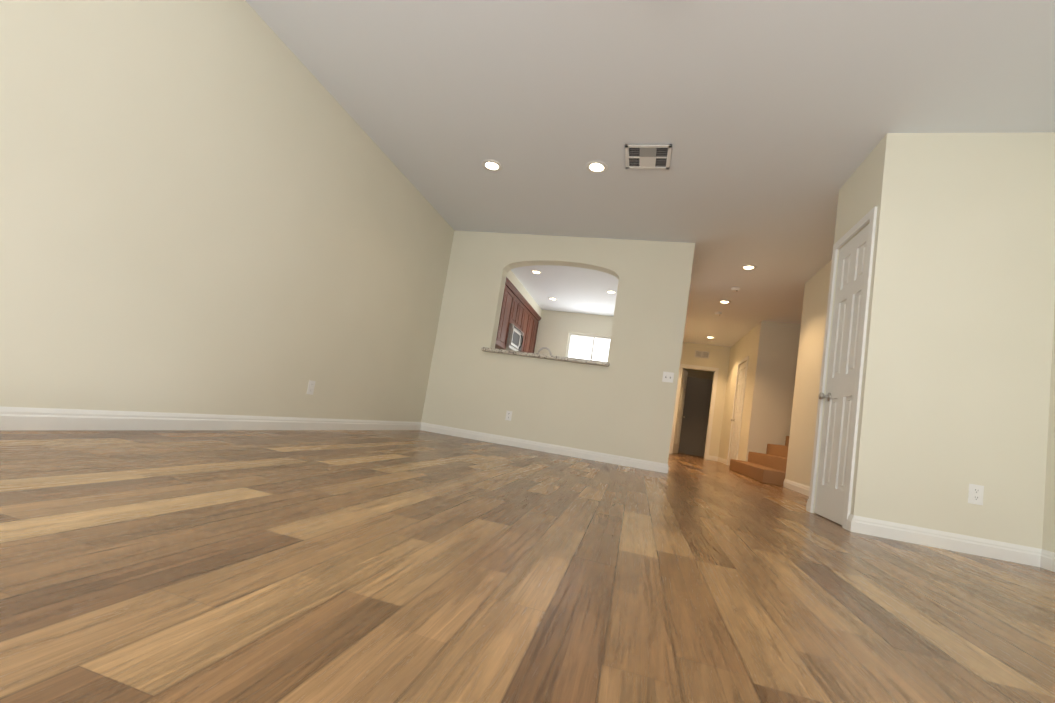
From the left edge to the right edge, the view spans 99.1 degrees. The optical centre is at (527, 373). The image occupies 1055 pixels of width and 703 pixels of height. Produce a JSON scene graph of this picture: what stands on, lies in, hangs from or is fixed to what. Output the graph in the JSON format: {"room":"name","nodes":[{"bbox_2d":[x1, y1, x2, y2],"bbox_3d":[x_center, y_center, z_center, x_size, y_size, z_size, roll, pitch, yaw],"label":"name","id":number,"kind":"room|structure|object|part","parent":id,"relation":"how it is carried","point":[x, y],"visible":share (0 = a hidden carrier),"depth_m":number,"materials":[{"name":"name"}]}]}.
{"room":"empty living room","nodes":[
{"label":"empty living room","id":0,"kind":"room"},
{"bbox_2d":[0,0,454,421],"bbox_3d":[-1.693,-0.836,3.782,0.120,2.620,12.140,8,-5,14],"label":"wall","id":1,"kind":"structure","parent":0,"point":[221,207],"depth_m":2.60,"materials":[{"name":"beige paint"}]},
{"bbox_2d":[0,407,423,429],"bbox_3d":[-2.271,0.176,1.783,0.015,0.100,8.020,8,-5,14],"label":"baseboard","id":2,"kind":"structure","parent":1,"relation":"attached to","point":[18,418],"depth_m":2.55,"materials":[{"name":"white wood"}]},
{"bbox_2d":[307,380,315,394],"bbox_3d":[-1.776,0.118,3.692,0.008,0.114,0.070,8,-5,14],"label":"outlet","id":3,"kind":"object","parent":1,"relation":"attached to","point":[311,386],"visible":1,"depth_m":3.69,"materials":[{"name":"white plastic"}]},
{"bbox_2d":[495,277,510,344],"bbox_3d":[-0.613,-1.007,6.937,0.351,1.040,0.568,8,-5,14],"label":"upper cabinet","id":4,"kind":"object","parent":1,"relation":"attached to","point":[508,283],"depth_m":7.11,"materials":[{"name":"brown wood"}]},
{"bbox_2d":[495,285,514,348],"bbox_3d":[-0.514,-0.955,7.348,0.351,1.040,0.519,8,-5,14],"label":"upper cabinet","id":5,"kind":"object","parent":1,"relation":"attached to","point":[510,292],"depth_m":7.40,"materials":[{"name":"brown wood"}]},
{"bbox_2d":[503,305,530,351],"bbox_3d":[-0.222,-0.802,8.560,0.351,1.040,0.504,8,-5,14],"label":"upper cabinet","id":6,"kind":"object","parent":1,"relation":"attached to","point":[526,316],"depth_m":8.60,"materials":[{"name":"brown wood"}]},
{"bbox_2d":[511,289,522,328],"bbox_3d":[-0.368,-1.124,7.825,0.351,0.580,0.429,8,-5,14],"label":"upper cabinet","id":7,"kind":"object","parent":1,"relation":"attached to","point":[518,311],"depth_m":7.86,"materials":[{"name":"brown wood"}]},
{"bbox_2d":[505,323,523,351],"bbox_3d":[-0.347,-0.604,7.918,0.477,0.410,0.735,8,-5,14],"label":"over-the-range microwave","id":8,"kind":"object","parent":7,"relation":"attached to","point":[515,338],"visible":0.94,"depth_m":7.70,"materials":[{"name":"silver metal"}]},
{"bbox_2d":[519,301,526,331],"bbox_3d":[-0.296,-1.086,8.128,0.351,0.580,0.434,8,-5,14],"label":"upper cabinet","id":9,"kind":"object","parent":1,"relation":"attached to","point":[524,310],"depth_m":8.23,"materials":[{"name":"brown wood"}]},
{"bbox_2d":[527,309,538,352],"bbox_3d":[-0.128,-0.753,8.949,0.351,1.040,0.538,8,-5,14],"label":"upper cabinet","id":10,"kind":"object","parent":1,"relation":"attached to","point":[530,336],"depth_m":9.02,"materials":[{"name":"brown wood"}]},
{"bbox_2d":[531,317,538,352],"bbox_3d":[-0.042,-0.708,9.304,0.351,1.040,0.434,8,-5,14],"label":"upper cabinet","id":11,"kind":"object","parent":1,"relation":"attached to","point":[536,318],"depth_m":9.34,"materials":[{"name":"brown wood"}]},
{"bbox_2d":[506,270,541,316],"bbox_3d":[-0.320,-1.506,7.780,0.370,0.180,3.710,8,-5,14],"label":"soffit","id":12,"kind":"structure","parent":0,"point":[516,283],"depth_m":8.02,"materials":[{"name":"beige paint"}]},
{"bbox_2d":[0,430,1054,702],"bbox_3d":[1.724,1.196,5.034,7.900,0.120,17.200,8,-5,14],"label":"floor","id":13,"kind":"structure","parent":0,"point":[278,566],"depth_m":1.10,"materials":[{"name":"laminate"}]},
{"bbox_2d":[729,436,788,485],"bbox_3d":[4.492,0.888,6.427,2.450,1.575,2.070,8,-5,14],"label":"carpeted stairs","id":14,"kind":"structure","parent":13,"relation":"on","point":[769,466],"depth_m":6.42,"materials":[{"name":"beige carpet"}]},
{"bbox_3d":[0.192,0.505,5.804,2.140,0.910,0.614,8,-5,14],"label":"countertop","id":15,"kind":"structure","parent":13,"relation":"on","visible":0},
{"bbox_2d":[537,347,551,354],"bbox_3d":[0.199,-0.148,5.697,0.232,0.359,0.144,8,-5,14],"label":"kitchen faucet","id":16,"kind":"object","parent":15,"relation":"on","point":[540,349],"visible":0.31,"depth_m":5.66,"materials":[{"name":"silver metal"}]},
{"bbox_2d":[421,231,694,463],"bbox_3d":[0.302,-0.376,5.477,2.990,2.620,0.170,8,-5,14],"label":"wall","id":17,"kind":"structure","parent":0,"point":[623,404],"depth_m":5.32,"materials":[{"name":"beige paint"}]},
{"bbox_2d":[505,411,511,420],"bbox_3d":[-0.226,0.511,5.399,0.070,0.114,0.008,8,-5,14],"label":"outlet","id":18,"kind":"object","parent":17,"relation":"attached to","point":[508,415],"visible":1,"depth_m":5.40,"materials":[{"name":"white plastic"}]},
{"bbox_2d":[420,423,668,472],"bbox_3d":[0.110,0.856,5.271,2.975,0.100,0.015,8,-5,14],"label":"baseboard","id":19,"kind":"structure","parent":17,"relation":"attached to","point":[521,443],"depth_m":5.23,"materials":[{"name":"white wood"}]},
{"bbox_2d":[481,347,609,366],"bbox_3d":[0.215,-0.185,5.460,1.560,0.045,0.295,8,-5,14],"label":"countertop","id":20,"kind":"structure","parent":17,"relation":"on","point":[551,357],"depth_m":5.31,"materials":[{"name":"stone"}]},
{"bbox_2d":[662,371,673,382],"bbox_3d":[1.571,0.044,5.022,0.116,0.114,0.015,8,-5,14],"label":"light switch","id":21,"kind":"object","parent":17,"relation":"attached to","point":[668,376],"visible":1,"depth_m":5.02,"materials":[{"name":"white plastic"}]},
{"bbox_2d":[534,310,613,356],"bbox_3d":[1.155,0.088,9.208,2.900,2.620,0.120,8,-5,14],"label":"wall","id":22,"kind":"structure","parent":0,"point":[555,328],"depth_m":9.36,"materials":[{"name":"beige paint"}]},
{"bbox_2d":[566,333,610,361],"bbox_3d":[1.290,-0.217,9.192,1.050,1.140,0.102,8,-5,14],"label":"kitchen window","id":23,"kind":"structure","parent":22,"relation":"in","point":[588,347],"depth_m":9.28,"materials":[{"name":"white glass"}]},
{"bbox_2d":[245,0,1054,346],"bbox_3d":[2.142,-1.501,5.274,7.900,0.120,17.200,8,-5,14],"label":"ceiling","id":24,"kind":"structure","parent":0,"point":[773,122],"depth_m":3.07,"materials":[{"name":"white paint"}]},
{"bbox_2d":[482,159,501,171],"bbox_3d":[-0.329,-1.917,4.160,0.194,0.010,0.194,8,-5,14],"label":"recessed light","id":25,"kind":"object","parent":24,"relation":"in","point":[491,165],"visible":1,"depth_m":4.14,"materials":[{"name":"white"}]},
{"bbox_2d":[531,270,541,273],"bbox_3d":[0.136,-1.586,7.063,0.180,0.010,0.180,8,-5,14],"label":"recessed light","id":26,"kind":"object","parent":24,"relation":"in","point":[536,272],"visible":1,"depth_m":7.04,"materials":[{"name":"white"}]},
{"bbox_2d":[586,160,607,172],"bbox_3d":[0.603,-1.794,3.920,0.194,0.010,0.194,8,-5,14],"label":"recessed light","id":27,"kind":"object","parent":24,"relation":"in","point":[595,166],"visible":1,"depth_m":3.91,"materials":[{"name":"white"}]},
{"bbox_2d":[606,290,616,293],"bbox_3d":[1.396,-1.352,7.508,0.180,0.010,0.180,8,-5,14],"label":"recessed light","id":28,"kind":"object","parent":24,"relation":"in","point":[610,291],"visible":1,"depth_m":7.49,"materials":[{"name":"white"}]},
{"bbox_2d":[625,144,671,168],"bbox_3d":[0.978,-1.757,3.654,0.360,0.015,0.330,8,-5,14],"label":"ceiling vent","id":29,"kind":"object","parent":24,"relation":"in","point":[647,156],"visible":1,"depth_m":3.64,"materials":[{"name":"grey metal"}]},
{"bbox_2d":[719,300,730,303],"bbox_3d":[3.113,-1.122,7.096,0.180,0.010,0.180,8,-5,14],"label":"recessed light","id":30,"kind":"object","parent":24,"relation":"in","point":[724,301],"visible":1,"depth_m":7.08,"materials":[{"name":"white"}]},
{"bbox_2d":[731,287,739,291],"bbox_3d":[2.967,-1.192,6.414,0.124,0.037,0.124,8,-5,14],"label":"smoke detector","id":31,"kind":"object","parent":24,"relation":"attached to","point":[735,289],"visible":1,"depth_m":6.38,"materials":[{"name":"white plastic"}]},
{"bbox_2d":[741,265,756,269],"bbox_3d":[2.750,-1.313,5.591,0.180,0.010,0.180,8,-5,14],"label":"recessed light","id":32,"kind":"object","parent":24,"relation":"in","point":[748,267],"visible":1,"depth_m":5.58,"materials":[{"name":"white"}]},
{"bbox_2d":[678,368,713,454],"bbox_3d":[4.118,0.730,11.262,1.440,2.620,1.580,8,-5,14],"label":"wall","id":33,"kind":"structure","parent":0,"point":[693,373],"depth_m":11.93,"materials":[{"name":"beige paint"}]},
{"bbox_2d":[672,368,687,452],"bbox_3d":[3.681,0.923,10.884,0.175,2.030,0.690,6,-6,30],"label":"door","id":34,"kind":"structure","parent":33,"relation":"in","point":[680,410],"depth_m":10.88,"materials":[{"name":"white wood"}]},
{"bbox_2d":[678,377,712,456],"bbox_3d":[4.281,1.109,11.764,0.860,2.000,0.175,8,-5,14],"label":"back door","id":35,"kind":"structure","parent":33,"relation":"in","point":[693,433],"depth_m":11.72,"materials":[{"name":"grey paint"}]},
{"bbox_2d":[680,342,730,456],"bbox_3d":[3.921,0.627,10.442,1.200,2.620,0.120,8,-5,14],"label":"wall","id":36,"kind":"structure","parent":0,"point":[719,357],"depth_m":10.34,"materials":[{"name":"beige paint"}]},
{"bbox_2d":[669,364,718,459],"bbox_3d":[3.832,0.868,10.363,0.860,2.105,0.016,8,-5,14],"label":"door frame","id":37,"kind":"structure","parent":36,"relation":"attached to","point":[716,370],"depth_m":10.37,"materials":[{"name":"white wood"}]},
{"bbox_2d":[695,350,708,358],"bbox_3d":[4.064,-0.435,10.475,0.310,0.160,0.010,8,-5,14],"label":"air vent","id":38,"kind":"object","parent":36,"relation":"in","point":[701,354],"visible":1,"depth_m":10.47,"materials":[{"name":"grey metal"}]},
{"bbox_2d":[718,321,769,464],"bbox_3d":[4.253,0.552,9.025,0.120,2.620,2.720,8,-5,14],"label":"wall","id":39,"kind":"structure","parent":0,"point":[753,345],"depth_m":8.06,"materials":[{"name":"beige paint"}]},
{"bbox_2d":[716,457,726,464],"bbox_3d":[4.157,1.868,9.601,0.015,0.100,1.090,8,-5,14],"label":"baseboard","id":40,"kind":"structure","parent":39,"relation":"attached to","point":[721,460],"depth_m":9.63,"materials":[{"name":"white wood"}]},
{"bbox_2d":[729,361,746,464],"bbox_3d":[4.112,0.798,8.737,0.175,2.030,0.710,8,-5,14],"label":"door","id":41,"kind":"structure","parent":39,"relation":"in","point":[738,407],"depth_m":8.81,"materials":[{"name":"white wood"}]},
{"bbox_2d":[727,356,748,464],"bbox_3d":[4.083,0.765,8.748,0.016,2.100,0.840,8,-5,14],"label":"door frame","id":42,"kind":"structure","parent":39,"relation":"attached to","point":[744,360],"depth_m":8.53,"materials":[{"name":"white wood"}]},
{"bbox_2d":[758,322,797,453],"bbox_3d":[5.151,0.552,7.461,2.320,2.620,0.120,8,-5,14],"label":"wall","id":43,"kind":"structure","parent":0,"point":[782,387],"depth_m":7.66,"materials":[{"name":"beige paint"}]},
{"bbox_2d":[785,283,805,478],"bbox_3d":[4.563,0.271,5.337,2.470,2.620,0.120,8,-5,14],"label":"wall","id":44,"kind":"structure","parent":0,"point":[799,349],"depth_m":5.73,"materials":[{"name":"beige paint"}]},
{"bbox_2d":[786,260,831,486],"bbox_3d":[3.163,-0.020,4.499,0.120,2.620,2.160,8,-5,14],"label":"wall","id":45,"kind":"structure","parent":0,"point":[802,438],"depth_m":5.23,"materials":[{"name":"beige paint"}]},
{"bbox_2d":[783,479,809,498],"bbox_3d":[2.923,1.221,4.478,0.015,0.100,2.310,8,-5,14],"label":"baseboard","id":46,"kind":"structure","parent":45,"relation":"attached to","point":[803,489],"depth_m":5.13,"materials":[{"name":"white wood"}]},
{"bbox_2d":[813,133,907,518],"bbox_3d":[2.344,-0.260,3.226,0.120,2.620,0.735,8,-5,14],"label":"wall","id":47,"kind":"structure","parent":0,"point":[876,178],"depth_m":2.91,"materials":[{"name":"beige paint"}]},
{"bbox_2d":[815,224,868,524],"bbox_3d":[2.272,0.006,3.213,0.175,2.060,0.530,8,-5,14],"label":"door","id":48,"kind":"structure","parent":47,"relation":"in","point":[834,454],"depth_m":3.23,"materials":[{"name":"white wood"}]},
{"bbox_3d":[2.243,0.175,3.400,0.070,0.066,0.066,8,-5,14],"label":"knob","id":49,"kind":"part","parent":48,"relation":"part of","materials":[{"name":"silver metal"}]},
{"bbox_2d":[808,206,876,528],"bbox_3d":[2.242,-0.026,3.224,0.016,2.127,0.654,8,-5,14],"label":"door frame","id":50,"kind":"structure","parent":47,"relation":"attached to","point":[870,216],"depth_m":3.00,"materials":[{"name":"white wood"}]},
{"bbox_2d":[876,132,1054,548],"bbox_3d":[2.723,-0.238,2.814,0.817,2.620,0.120,8,-5,14],"label":"wall","id":51,"kind":"structure","parent":0,"point":[968,385],"depth_m":2.75,"materials":[{"name":"beige paint"}]},
{"bbox_2d":[846,514,1039,566],"bbox_3d":[2.443,0.985,2.659,0.937,0.100,0.020,8,-5,14],"label":"baseboard","id":52,"kind":"structure","parent":51,"relation":"attached to","point":[1026,555],"depth_m":2.65,"materials":[{"name":"white wood"}]},
{"bbox_2d":[968,484,983,504],"bbox_3d":[2.641,0.714,2.647,0.070,0.114,0.008,8,-5,14],"label":"outlet","id":53,"kind":"object","parent":51,"relation":"attached to","point":[975,494],"visible":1,"depth_m":2.65,"materials":[{"name":"white plastic"}]},
{"bbox_2d":[1042,304,1054,552],"bbox_3d":[2.637,-0.531,-0.328,0.500,2.620,6.295,8,-5,14],"label":"wall","id":54,"kind":"structure","parent":0,"point":[1048,541],"depth_m":2.56,"materials":[{"name":"beige paint"}]},
{"bbox_2d":[1040,549,1054,571],"bbox_3d":[2.198,0.676,-0.375,0.015,0.100,6.055,8,-5,14],"label":"baseboard","id":55,"kind":"structure","parent":54,"relation":"attached to","point":[1047,558],"depth_m":2.49,"materials":[{"name":"white wood"}]}
]}

